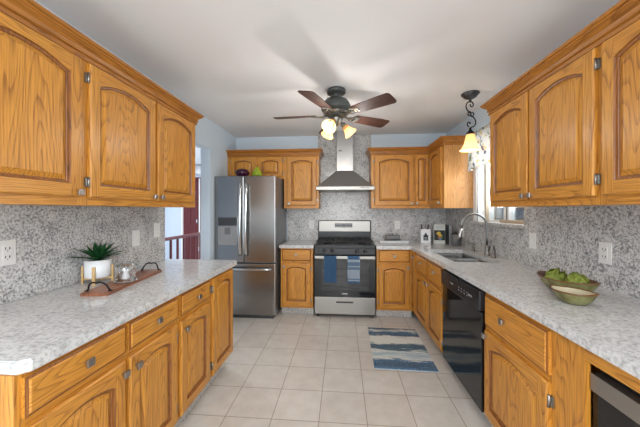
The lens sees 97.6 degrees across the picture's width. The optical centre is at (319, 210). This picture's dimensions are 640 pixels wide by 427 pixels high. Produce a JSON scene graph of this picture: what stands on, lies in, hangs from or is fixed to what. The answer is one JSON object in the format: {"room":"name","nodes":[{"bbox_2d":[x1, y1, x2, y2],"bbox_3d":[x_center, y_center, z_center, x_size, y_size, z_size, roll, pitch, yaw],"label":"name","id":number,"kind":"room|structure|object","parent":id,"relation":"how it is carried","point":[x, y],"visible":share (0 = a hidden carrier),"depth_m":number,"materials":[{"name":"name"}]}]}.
{"room":"kitchen","nodes":[
{"label":"kitchen","id":0,"kind":"room"},
{"bbox_2d":[1,0,235,304],"bbox_3d":[-1.594,0.120,0.895,0.120,2.440,6.730,0,0,5],"label":"wall","id":1,"kind":"structure","parent":0,"point":[213,141],"depth_m":3.41,"materials":[{"name":"blue"}]},
{"bbox_2d":[0,11,84,204],"bbox_3d":[-1.329,-0.393,1.107,0.374,0.735,0.555,0,0,5],"label":"upper cabinet","id":2,"kind":"object","parent":1,"relation":"attached to","point":[41,80],"visible":0.98,"depth_m":1.16,"materials":[{"name":"brown wood"}]},
{"bbox_2d":[0,205,164,304],"bbox_3d":[-1.486,0.207,1.423,0.009,0.465,2.200,0,0,5],"label":"backsplash","id":3,"kind":"structure","parent":1,"relation":"attached to","point":[44,236],"depth_m":1.61,"materials":[{"name":"stone"}]},
{"bbox_2d":[0,240,15,266],"bbox_3d":[-1.484,0.202,1.327,0.009,0.120,0.074,0,0,5],"label":"outlet","id":4,"kind":"object","parent":3,"relation":"attached to","point":[7,247],"visible":1,"depth_m":1.33,"materials":[{"name":"white plastic"}]},
{"bbox_2d":[3,245,11,260],"bbox_3d":[-1.481,0.202,1.327,0.003,0.072,0.036,0,0,5],"label":"socket","id":5,"kind":"object","parent":4,"relation":"attached to","point":[7,249],"depth_m":1.33,"materials":[{"name":"white plastic"}]},
{"bbox_2d":[132,230,139,246],"bbox_3d":[-1.415,0.215,2.160,0.014,0.120,0.074,0,0,5],"label":"light switch","id":6,"kind":"object","parent":3,"relation":"attached to","point":[135,234],"visible":1,"depth_m":2.15,"materials":[{"name":"white plastic"}]},
{"bbox_2d":[154,223,159,236],"bbox_3d":[-1.396,0.170,2.404,0.014,0.120,0.074,0,0,5],"label":"light switch","id":7,"kind":"object","parent":3,"relation":"attached to","point":[156,225],"visible":1,"depth_m":2.40,"materials":[{"name":"white plastic"}]},
{"bbox_2d":[0,0,203,124],"bbox_3d":[-1.282,-0.786,1.658,0.381,0.092,1.661,0,0,5],"label":"crown molding","id":8,"kind":"structure","parent":1,"relation":"attached to","point":[31,14],"depth_m":1.37,"materials":[{"name":"brown wood"}]},
{"bbox_2d":[36,59,194,206],"bbox_3d":[-1.265,-0.393,1.909,0.374,0.735,1.055,0,0,5],"label":"upper cabinet","id":9,"kind":"object","parent":1,"relation":"attached to","point":[137,151],"visible":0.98,"depth_m":1.66,"materials":[{"name":"brown wood"}]},
{"bbox_2d":[164,165,200,258],"bbox_3d":[-0.933,0.120,6.646,5.880,2.440,0.100,0,0,5],"label":"wall","id":10,"kind":"structure","parent":0,"point":[172,214],"depth_m":6.80,"materials":[{"name":"blue"}]},
{"bbox_2d":[181,178,199,258],"bbox_3d":[-3.111,0.275,6.770,0.485,2.130,0.102,0,0,7],"label":"trim","id":11,"kind":"structure","parent":10,"relation":"attached to","point":[199,178],"depth_m":6.75,"materials":[{"name":"white paint"}]},
{"bbox_2d":[183,180,198,258],"bbox_3d":[-3.100,0.295,6.774,0.420,2.070,0.070,0,0,5],"label":"door","id":12,"kind":"structure","parent":10,"relation":"in","point":[190,214],"depth_m":6.76,"materials":[{"name":"brown wood"}]},
{"bbox_2d":[195,177,200,231],"bbox_3d":[-3.030,0.275,6.773,0.560,2.130,0.100,0,0,5],"label":"trim","id":13,"kind":"structure","parent":10,"relation":"attached to","point":[196,178],"depth_m":6.71,"materials":[{"name":"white wood"}]},
{"bbox_2d":[195,165,200,174],"bbox_3d":[-2.898,-0.960,6.672,0.150,0.220,0.150,0,0,5],"label":"wall light","id":14,"kind":"object","parent":10,"relation":"attached to","point":[197,167],"visible":0.86,"depth_m":6.61,"materials":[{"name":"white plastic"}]},
{"bbox_2d":[36,0,619,164],"bbox_3d":[-1.236,-1.125,2.105,6.000,0.050,9.400,0,0,5],"label":"ceiling","id":15,"kind":"structure","parent":0,"point":[242,65],"depth_m":1.90,"materials":[{"name":"white paint"}]},
{"bbox_2d":[273,86,396,139],"bbox_3d":[0.117,-0.886,2.568,1.104,0.428,1.132,0,0,5],"label":"ceiling fan","id":16,"kind":"object","parent":15,"relation":"hanging from","point":[336,107],"visible":1,"depth_m":2.46,"materials":[{"name":"brown wood"}]},
{"bbox_2d":[460,90,480,151],"bbox_3d":[1.415,-0.832,2.636,0.184,0.534,0.183,0,0,5],"label":"pendant lamp","id":17,"kind":"object","parent":15,"relation":"hanging from","point":[470,144],"visible":1,"depth_m":2.61,"materials":[{"name":"beige glass"}]},
{"bbox_2d":[179,303,490,426],"bbox_3d":[-1.236,1.365,2.105,6.000,0.050,9.400,0,0,5],"label":"floor","id":18,"kind":"structure","parent":0,"point":[287,369],"depth_m":2.15,"materials":[{"name":"beige tile"}]},
{"bbox_2d":[0,296,177,426],"bbox_3d":[-1.154,0.910,1.231,0.694,0.860,0.800,0,0,5],"label":"base cabinet","id":19,"kind":"object","parent":18,"relation":"on","point":[125,376],"visible":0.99,"depth_m":1.12,"materials":[{"name":"brown wood"}]},
{"bbox_2d":[0,259,236,374],"bbox_3d":[-1.125,0.460,1.671,0.670,0.040,1.677,0,0,5],"label":"countertop","id":20,"kind":"structure","parent":19,"relation":"on","point":[36,330],"depth_m":1.22,"materials":[{"name":"stone"}]},
{"bbox_2d":[66,242,126,284],"bbox_3d":[-1.324,0.319,1.703,0.254,0.243,0.370,0,0,5],"label":"potted succulent","id":21,"kind":"object","parent":20,"relation":"on","point":[98,265],"visible":1,"depth_m":1.68,"materials":[{"name":"white ceramic"}]},
{"bbox_2d":[83,257,111,278],"bbox_3d":[-1.360,0.353,1.714,0.136,0.106,0.136,0,0,5],"label":"pot","id":22,"kind":"object","parent":21,"relation":"on","point":[99,267],"depth_m":1.67,"materials":[{"name":"white ceramic"}]},
{"bbox_2d":[80,262,161,296],"bbox_3d":[-1.179,0.405,1.720,0.140,0.070,0.581,0,0,-4],"label":"serving tray","id":23,"kind":"object","parent":20,"relation":"on","point":[109,288],"visible":0.98,"depth_m":1.55,"materials":[{"name":"brown wood"}]},
{"bbox_2d":[113,260,137,282],"bbox_3d":[-1.153,0.357,1.662,0.124,0.129,0.123,0,0,5],"label":"glass cloche","id":24,"kind":"object","parent":23,"relation":"on","point":[132,278],"visible":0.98,"depth_m":1.64,"materials":[{"name":"clear glass"}]},
{"bbox_2d":[121,270,129,278],"bbox_3d":[-1.153,0.384,1.662,0.044,0.060,0.044,0,0,5],"label":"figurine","id":25,"kind":"object","parent":24,"relation":"on","point":[125,275],"visible":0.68,"depth_m":1.65,"materials":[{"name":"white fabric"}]},
{"bbox_2d":[165,232,200,258],"bbox_3d":[-2.433,0.887,4.699,0.060,0.905,1.980,0,0,5],"label":"stair railing","id":26,"kind":"object","parent":18,"relation":"on","point":[178,237],"visible":0.2,"depth_m":4.96,"materials":[{"name":"brown wood"}]},
{"bbox_2d":[174,280,209,426],"bbox_3d":[-1.106,0.910,1.821,0.694,0.860,0.385,0,0,5],"label":"base cabinet","id":27,"kind":"object","parent":18,"relation":"on","point":[193,321],"visible":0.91,"depth_m":1.75,"materials":[{"name":"brown wood"}]},
{"bbox_2d":[200,268,232,397],"bbox_3d":[-1.086,0.910,2.224,0.670,0.860,0.420,0,0,5],"label":"base cabinet","id":28,"kind":"object","parent":18,"relation":"on","point":[221,285],"visible":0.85,"depth_m":2.15,"materials":[{"name":"brown wood"}]},
{"bbox_2d":[215,176,285,318],"bbox_3d":[-0.909,0.456,3.783,0.776,1.768,0.774,0,0,5],"label":"fridge","id":29,"kind":"object","parent":18,"relation":"on","point":[250,212],"visible":0.86,"depth_m":3.47,"materials":[{"name":"grey metal"}]},
{"bbox_2d":[235,169,248,175],"bbox_3d":[-1.012,-0.492,3.652,0.176,0.126,0.176,0,0,5],"label":"apple ornament","id":30,"kind":"object","parent":29,"relation":"on","point":[239,172],"visible":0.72,"depth_m":3.59,"materials":[{"name":"purple ceramic"}]},
{"bbox_2d":[252,165,261,175],"bbox_3d":[-0.818,-0.511,3.637,0.136,0.166,0.136,0,0,5],"label":"pear ornament","id":31,"kind":"object","parent":29,"relation":"on","point":[256,172],"visible":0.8,"depth_m":3.59,"materials":[{"name":"green ceramic"}]},
{"bbox_2d":[281,248,314,313],"bbox_3d":[-0.273,0.910,3.837,0.415,0.860,0.634,0,0,5],"label":"base cabinet","id":32,"kind":"object","parent":18,"relation":"on","point":[297,264],"visible":0.98,"depth_m":3.55,"materials":[{"name":"brown wood"}]},
{"bbox_2d":[279,240,316,248],"bbox_3d":[-0.276,0.460,3.842,0.438,0.040,0.625,0,0,5],"label":"countertop","id":33,"kind":"structure","parent":32,"relation":"on","point":[289,243],"depth_m":3.60,"materials":[{"name":"stone"}]},
{"bbox_2d":[314,220,375,317],"bbox_3d":[0.330,0.743,3.758,0.762,1.195,0.665,0,0,5],"label":"gas range","id":34,"kind":"object","parent":18,"relation":"on","point":[341,239],"visible":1,"depth_m":3.49,"materials":[{"name":"silver metal"}]},
{"bbox_2d":[324,255,336,282],"bbox_3d":[0.126,0.722,3.447,0.158,0.326,0.036,0,0,5],"label":"dish towel","id":35,"kind":"object","parent":34,"relation":"hanging from","point":[330,262],"visible":1,"depth_m":3.44,"materials":[{"name":"blue fabric"}]},
{"bbox_2d":[315,254,374,297],"bbox_3d":[0.322,0.819,3.661,0.754,0.522,0.470,0,0,5],"label":"oven","id":36,"kind":"object","parent":34,"relation":"in","point":[366,287],"depth_m":3.48,"materials":[{"name":"silver metal"}]},
{"bbox_2d":[314,242,375,248],"bbox_3d":[0.332,0.454,3.786,0.762,0.043,0.600,0,0,5],"label":"cooktop","id":37,"kind":"object","parent":34,"relation":"in","point":[318,245],"depth_m":3.51,"materials":[{"name":"black metal"}]},
{"bbox_2d":[347,256,359,282],"bbox_3d":[0.412,0.723,3.424,0.153,0.330,0.036,0,0,5],"label":"dish towel","id":38,"kind":"object","parent":34,"relation":"hanging from","point":[353,269],"visible":1,"depth_m":3.41,"materials":[{"name":"blue fabric"}]},
{"bbox_2d":[375,249,412,316],"bbox_3d":[0.946,0.910,3.740,0.440,0.860,0.634,0,0,5],"label":"base cabinet","id":39,"kind":"object","parent":18,"relation":"on","point":[393,267],"visible":0.96,"depth_m":3.45,"materials":[{"name":"brown wood"}]},
{"bbox_2d":[368,327,438,371],"bbox_3d":[0.763,1.335,2.752,0.525,0.008,0.832,0,0,6],"label":"rug","id":40,"kind":"object","parent":18,"relation":"on","point":[391,348],"visible":1,"depth_m":2.64,"materials":[{"name":"blue fabric"}]},
{"bbox_2d":[411,251,421,323],"bbox_3d":[1.416,0.910,3.335,0.649,0.860,0.175,0,0,5],"label":"base cabinet","id":41,"kind":"object","parent":18,"relation":"on","point":[414,253],"visible":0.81,"depth_m":3.33,"materials":[{"name":"brown wood"}]},
{"bbox_2d":[415,253,479,353],"bbox_3d":[1.373,0.910,2.807,0.649,0.860,0.886,0,0,5],"label":"base cabinet","id":42,"kind":"object","parent":18,"relation":"on","point":[429,287],"visible":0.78,"depth_m":2.71,"materials":[{"name":"brown wood"}]},
{"bbox_2d":[441,269,493,426],"bbox_3d":[1.301,0.912,2.020,0.618,0.855,0.671,0,0,5],"label":"dishwasher","id":43,"kind":"object","parent":18,"relation":"on","point":[463,302],"visible":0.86,"depth_m":1.93,"materials":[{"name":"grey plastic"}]},
{"bbox_2d":[481,292,555,426],"bbox_3d":[1.261,0.910,1.394,0.649,0.860,0.560,0,0,5],"label":"base cabinet","id":44,"kind":"object","parent":18,"relation":"on","point":[520,351],"visible":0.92,"depth_m":1.36,"materials":[{"name":"brown wood"}]},
{"bbox_2d":[556,332,639,426],"bbox_3d":[1.228,0.910,0.704,0.605,0.860,0.820,0,0,5],"label":"base cabinet","id":45,"kind":"object","parent":18,"relation":"on","point":[574,363],"visible":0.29,"depth_m":1.04,"materials":[{"name":"brown wood"}]},
{"bbox_2d":[374,241,639,379],"bbox_3d":[1.118,0.460,2.128,1.050,0.040,3.820,0,0,5],"label":"countertop","id":46,"kind":"structure","parent":45,"relation":"on","point":[608,327],"depth_m":1.32,"materials":[{"name":"stone"}]},
{"bbox_2d":[378,240,409,242],"bbox_3d":[1.011,0.427,3.862,0.400,0.026,0.170,0,0,5],"label":"serving platter","id":47,"kind":"object","parent":46,"relation":"on","point":[380,241],"visible":0.96,"depth_m":3.79,"materials":[{"name":"white ceramic"}]},
{"bbox_2d":[384,233,400,240],"bbox_3d":[1.001,0.366,3.862,0.210,0.095,0.100,0,0,5],"label":"butter dish","id":48,"kind":"object","parent":47,"relation":"on","point":[392,237],"visible":1,"depth_m":3.82,"materials":[{"name":"grey plastic"}]},
{"bbox_2d":[419,229,430,242],"bbox_3d":[1.434,0.347,3.827,0.124,0.185,0.126,0,0,11],"label":"utensil crock","id":49,"kind":"object","parent":46,"relation":"on","point":[424,234],"visible":0.99,"depth_m":3.77,"materials":[{"name":"white ceramic"}]},
{"bbox_2d":[434,224,445,243],"bbox_3d":[1.585,0.312,3.712,0.141,0.255,0.054,0,0,13],"label":"cookbook","id":50,"kind":"object","parent":46,"relation":"on","point":[439,229],"visible":0.98,"depth_m":3.69,"materials":[{"name":"grey paper"}]},
{"bbox_2d":[434,226,444,239],"bbox_3d":[1.575,0.302,3.687,0.133,0.185,0.001,0,0,13],"label":"picture","id":51,"kind":"object","parent":50,"relation":"attached to","point":[438,234],"depth_m":3.69},
{"bbox_2d":[446,225,451,244],"bbox_3d":[1.670,0.318,3.642,0.042,0.245,0.134,0,0,8],"label":"cookbook","id":52,"kind":"object","parent":46,"relation":"on","point":[448,227],"visible":0.77,"depth_m":3.58,"materials":[{"name":"black"}]},
{"bbox_2d":[451,231,460,245],"bbox_3d":[1.687,0.351,3.477,0.108,0.178,0.108,0,0,5],"label":"canister","id":53,"kind":"object","parent":46,"relation":"on","point":[454,241],"visible":0.84,"depth_m":3.44,"materials":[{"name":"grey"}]},
{"bbox_2d":[436,253,484,261],"bbox_3d":[1.369,0.564,2.757,0.388,0.175,0.773,0,0,5],"label":"sink","id":54,"kind":"object","parent":46,"relation":"in","point":[456,257],"visible":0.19,"depth_m":2.98,"materials":[{"name":"silver metal"}]},
{"bbox_2d":[436,253,473,257],"bbox_3d":[1.386,0.566,2.969,0.388,0.170,0.349,0,0,5],"label":"basin","id":55,"kind":"object","parent":54,"relation":"in","point":[447,255],"depth_m":3.13,"materials":[{"name":"silver metal"}]},
{"bbox_2d":[450,259,484,261],"bbox_3d":[1.354,0.566,2.568,0.388,0.170,0.394,0,0,5],"label":"basin","id":56,"kind":"object","parent":54,"relation":"in","point":[455,260],"depth_m":2.76,"materials":[{"name":"silver metal"}]},
{"bbox_2d":[468,243,475,251],"bbox_3d":[1.632,0.398,3.010,0.079,0.085,0.044,0,0,5],"label":"soap dispenser","id":57,"kind":"object","parent":46,"relation":"on","point":[473,244],"visible":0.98,"depth_m":3.00,"materials":[{"name":"silver metal"}]},
{"bbox_2d":[457,213,491,255],"bbox_3d":[1.499,0.232,2.724,0.316,0.416,0.091,0,0,5],"label":"kitchen faucet","id":58,"kind":"object","parent":46,"relation":"on","point":[487,247],"visible":1,"depth_m":2.72,"materials":[{"name":"silver metal"}]},
{"bbox_2d":[491,245,496,257],"bbox_3d":[1.621,0.380,2.603,0.047,0.120,0.066,0,0,5],"label":"soap dispenser","id":59,"kind":"object","parent":46,"relation":"on","point":[493,250],"visible":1,"depth_m":2.60,"materials":[{"name":"silver metal"}]},
{"bbox_2d":[537,270,600,291],"bbox_3d":[1.319,0.396,1.500,0.198,0.088,0.294,0,0,-13],"label":"serving bowl","id":60,"kind":"object","parent":46,"relation":"on","point":[593,285],"visible":0.55,"depth_m":1.43,"materials":[{"name":"green ceramic"}]},
{"bbox_2d":[544,268,566,280],"bbox_3d":[1.311,0.372,1.557,0.098,0.108,0.097,0,0,22],"label":"artichoke","id":61,"kind":"object","parent":60,"relation":"in","point":[553,273],"visible":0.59,"depth_m":1.53,"materials":[{"name":"green food"}]},
{"bbox_2d":[565,271,589,283],"bbox_3d":[1.330,0.372,1.447,0.096,0.107,0.099,0,0,-41],"label":"artichoke","id":62,"kind":"object","parent":60,"relation":"in","point":[573,277],"visible":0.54,"depth_m":1.43,"materials":[{"name":"green food"}]},
{"bbox_2d":[549,285,599,305],"bbox_3d":[1.202,0.406,1.329,0.148,0.068,0.185,0,0,-25],"label":"serving bowl","id":63,"kind":"object","parent":46,"relation":"on","point":[570,295],"visible":1,"depth_m":1.31,"materials":[{"name":"green ceramic"}]},
{"bbox_2d":[590,370,639,426],"bbox_3d":[1.203,0.882,0.664,0.538,0.645,0.625,0,0,5],"label":"microwave","id":64,"kind":"object","parent":45,"relation":"in","point":[615,404],"visible":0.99,"depth_m":0.92,"materials":[{"name":"silver metal"}]},
{"bbox_2d":[236,133,445,240],"bbox_3d":[0.274,0.120,4.181,3.320,2.440,0.120,0,0,5],"label":"wall","id":65,"kind":"structure","parent":0,"point":[391,140],"depth_m":4.16,"materials":[{"name":"blue paint"}]},
{"bbox_2d":[228,156,283,179],"bbox_3d":[-0.881,-0.595,4.038,0.800,0.330,0.350,0,0,5],"label":"upper cabinet","id":66,"kind":"object","parent":65,"relation":"attached to","point":[269,166],"visible":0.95,"depth_m":3.86,"materials":[{"name":"brown wood"}]},
{"bbox_2d":[226,148,323,159],"bbox_3d":[-0.618,-0.786,3.994,1.331,0.092,0.366,0,0,5],"label":"crown molding","id":67,"kind":"structure","parent":66,"relation":"attached to","point":[319,152],"depth_m":3.84,"materials":[{"name":"brown wood"}]},
{"bbox_2d":[284,156,320,208],"bbox_3d":[-0.244,-0.393,3.975,0.480,0.735,0.374,0,0,5],"label":"upper cabinet","id":68,"kind":"object","parent":65,"relation":"attached to","point":[302,174],"visible":1,"depth_m":3.82,"materials":[{"name":"brown wood"}]},
{"bbox_2d":[316,131,374,191],"bbox_3d":[0.344,-0.682,3.859,0.752,0.834,0.492,0,0,5],"label":"range hood","id":69,"kind":"object","parent":65,"relation":"attached to","point":[344,179],"visible":0.84,"depth_m":3.79,"materials":[{"name":"silver metal"}]},
{"bbox_2d":[288,135,445,240],"bbox_3d":[0.660,0.120,4.085,2.295,2.440,0.010,0,0,5],"label":"backsplash","id":70,"kind":"structure","parent":65,"relation":"attached to","point":[334,205],"depth_m":4.09,"materials":[{"name":"stone"}]},
{"bbox_2d":[309,220,313,228],"bbox_3d":[-0.126,0.210,4.139,0.074,0.120,0.009,0,0,5],"label":"outlet","id":71,"kind":"object","parent":70,"relation":"attached to","point":[311,222],"visible":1,"depth_m":4.14,"materials":[{"name":"white plastic"}]},
{"bbox_2d":[395,221,399,228],"bbox_3d":[1.115,0.210,4.039,0.074,0.120,0.009,0,0,5],"label":"outlet","id":72,"kind":"object","parent":70,"relation":"attached to","point":[397,223],"visible":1,"depth_m":4.04,"materials":[{"name":"white plastic"}]},
{"bbox_2d":[369,154,429,208],"bbox_3d":[1.079,-0.393,3.869,0.765,0.735,0.374,0,0,5],"label":"upper cabinet","id":73,"kind":"object","parent":65,"relation":"attached to","point":[399,181],"visible":0.93,"depth_m":3.71,"materials":[{"name":"brown wood"}]},
{"bbox_2d":[365,135,465,158],"bbox_3d":[1.192,-0.786,3.581,1.447,0.092,0.501,0,0,39],"label":"crown molding","id":74,"kind":"structure","parent":73,"relation":"attached to","point":[460,139],"depth_m":3.68,"materials":[{"name":"brown wood"}]},
{"bbox_2d":[446,108,489,208],"bbox_3d":[1.606,0.120,0.639,0.140,2.440,6.730,0,0,5],"label":"wall","id":75,"kind":"structure","parent":0,"point":[481,116],"depth_m":3.17,"materials":[{"name":"blue"}]},
{"bbox_2d":[429,145,472,207],"bbox_3d":[1.571,-0.393,3.420,0.374,0.735,0.512,0,0,5],"label":"upper cabinet","id":76,"kind":"object","parent":75,"relation":"attached to","point":[450,180],"visible":0.98,"depth_m":3.17,"materials":[{"name":"brown wood"}]},
{"bbox_2d":[473,167,477,220],"bbox_3d":[1.694,-0.350,2.711,0.014,0.940,0.875,0,0,5],"label":"trim","id":77,"kind":"structure","parent":75,"relation":"attached to","point":[475,170],"depth_m":3.09,"materials":[{"name":"white paint"}]},
{"bbox_2d":[468,123,489,170],"bbox_3d":[1.648,-0.625,2.670,0.100,0.410,0.865,0,0,5],"label":"window valance","id":78,"kind":"object","parent":75,"relation":"hanging from","point":[481,157],"visible":0.39,"depth_m":2.81,"materials":[{"name":"fabric"}]},
{"bbox_2d":[471,221,524,228],"bbox_3d":[1.727,0.135,2.691,0.145,0.030,0.880,0,0,5],"label":"window sill","id":79,"kind":"structure","parent":75,"relation":"attached to","point":[509,225],"depth_m":2.54,"materials":[{"name":"stone"}]},
{"bbox_2d":[478,163,523,223],"bbox_3d":[1.774,-0.320,2.667,0.149,0.880,0.800,0,0,5],"label":"window","id":80,"kind":"structure","parent":75,"relation":"in","point":[515,215],"depth_m":3.03,"materials":[{"name":"glass"}]},
{"bbox_2d":[446,205,639,298],"bbox_3d":[1.638,0.207,1.986,0.009,0.465,4.020,0,0,5],"label":"backsplash","id":81,"kind":"structure","parent":75,"relation":"attached to","point":[568,238],"depth_m":1.79,"materials":[{"name":"stone"}]},
{"bbox_2d":[529,233,535,248],"bbox_3d":[1.641,0.236,2.166,0.014,0.120,0.074,0,0,5],"label":"light switch","id":82,"kind":"object","parent":81,"relation":"attached to","point":[532,236],"visible":1,"depth_m":2.16,"materials":[{"name":"white plastic"}]},
{"bbox_2d":[599,242,611,264],"bbox_3d":[1.595,0.240,1.568,0.009,0.120,0.074,0,0,5],"label":"outlet","id":83,"kind":"object","parent":81,"relation":"attached to","point":[605,249],"visible":1,"depth_m":1.56,"materials":[{"name":"white plastic"}]},
{"bbox_2d":[601,246,607,259],"bbox_3d":[1.592,0.240,1.568,0.003,0.072,0.036,0,0,5],"label":"socket","id":84,"kind":"object","parent":83,"relation":"attached to","point":[604,249],"depth_m":1.57,"materials":[{"name":"white plastic"}]},
{"bbox_2d":[490,45,625,206],"bbox_3d":[1.433,-0.393,1.704,0.374,0.735,0.938,0,0,5],"label":"upper cabinet","id":85,"kind":"object","parent":75,"relation":"attached to","point":[545,143],"visible":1,"depth_m":1.51,"materials":[{"name":"brown wood"}]},
{"bbox_2d":[480,0,639,115],"bbox_3d":[1.410,-0.786,1.461,0.381,0.092,1.529,0,0,5],"label":"crown molding","id":86,"kind":"structure","parent":75,"relation":"attached to","point":[623,13],"depth_m":1.37,"materials":[{"name":"brown wood"}]},
{"bbox_2d":[601,19,639,204],"bbox_3d":[1.386,-0.393,0.967,0.350,0.735,0.540,0,0,5],"label":"upper cabinet","id":87,"kind":"object","parent":75,"relation":"attached to","point":[620,54],"visible":0.94,"depth_m":1.14,"materials":[{"name":"brown wood"}]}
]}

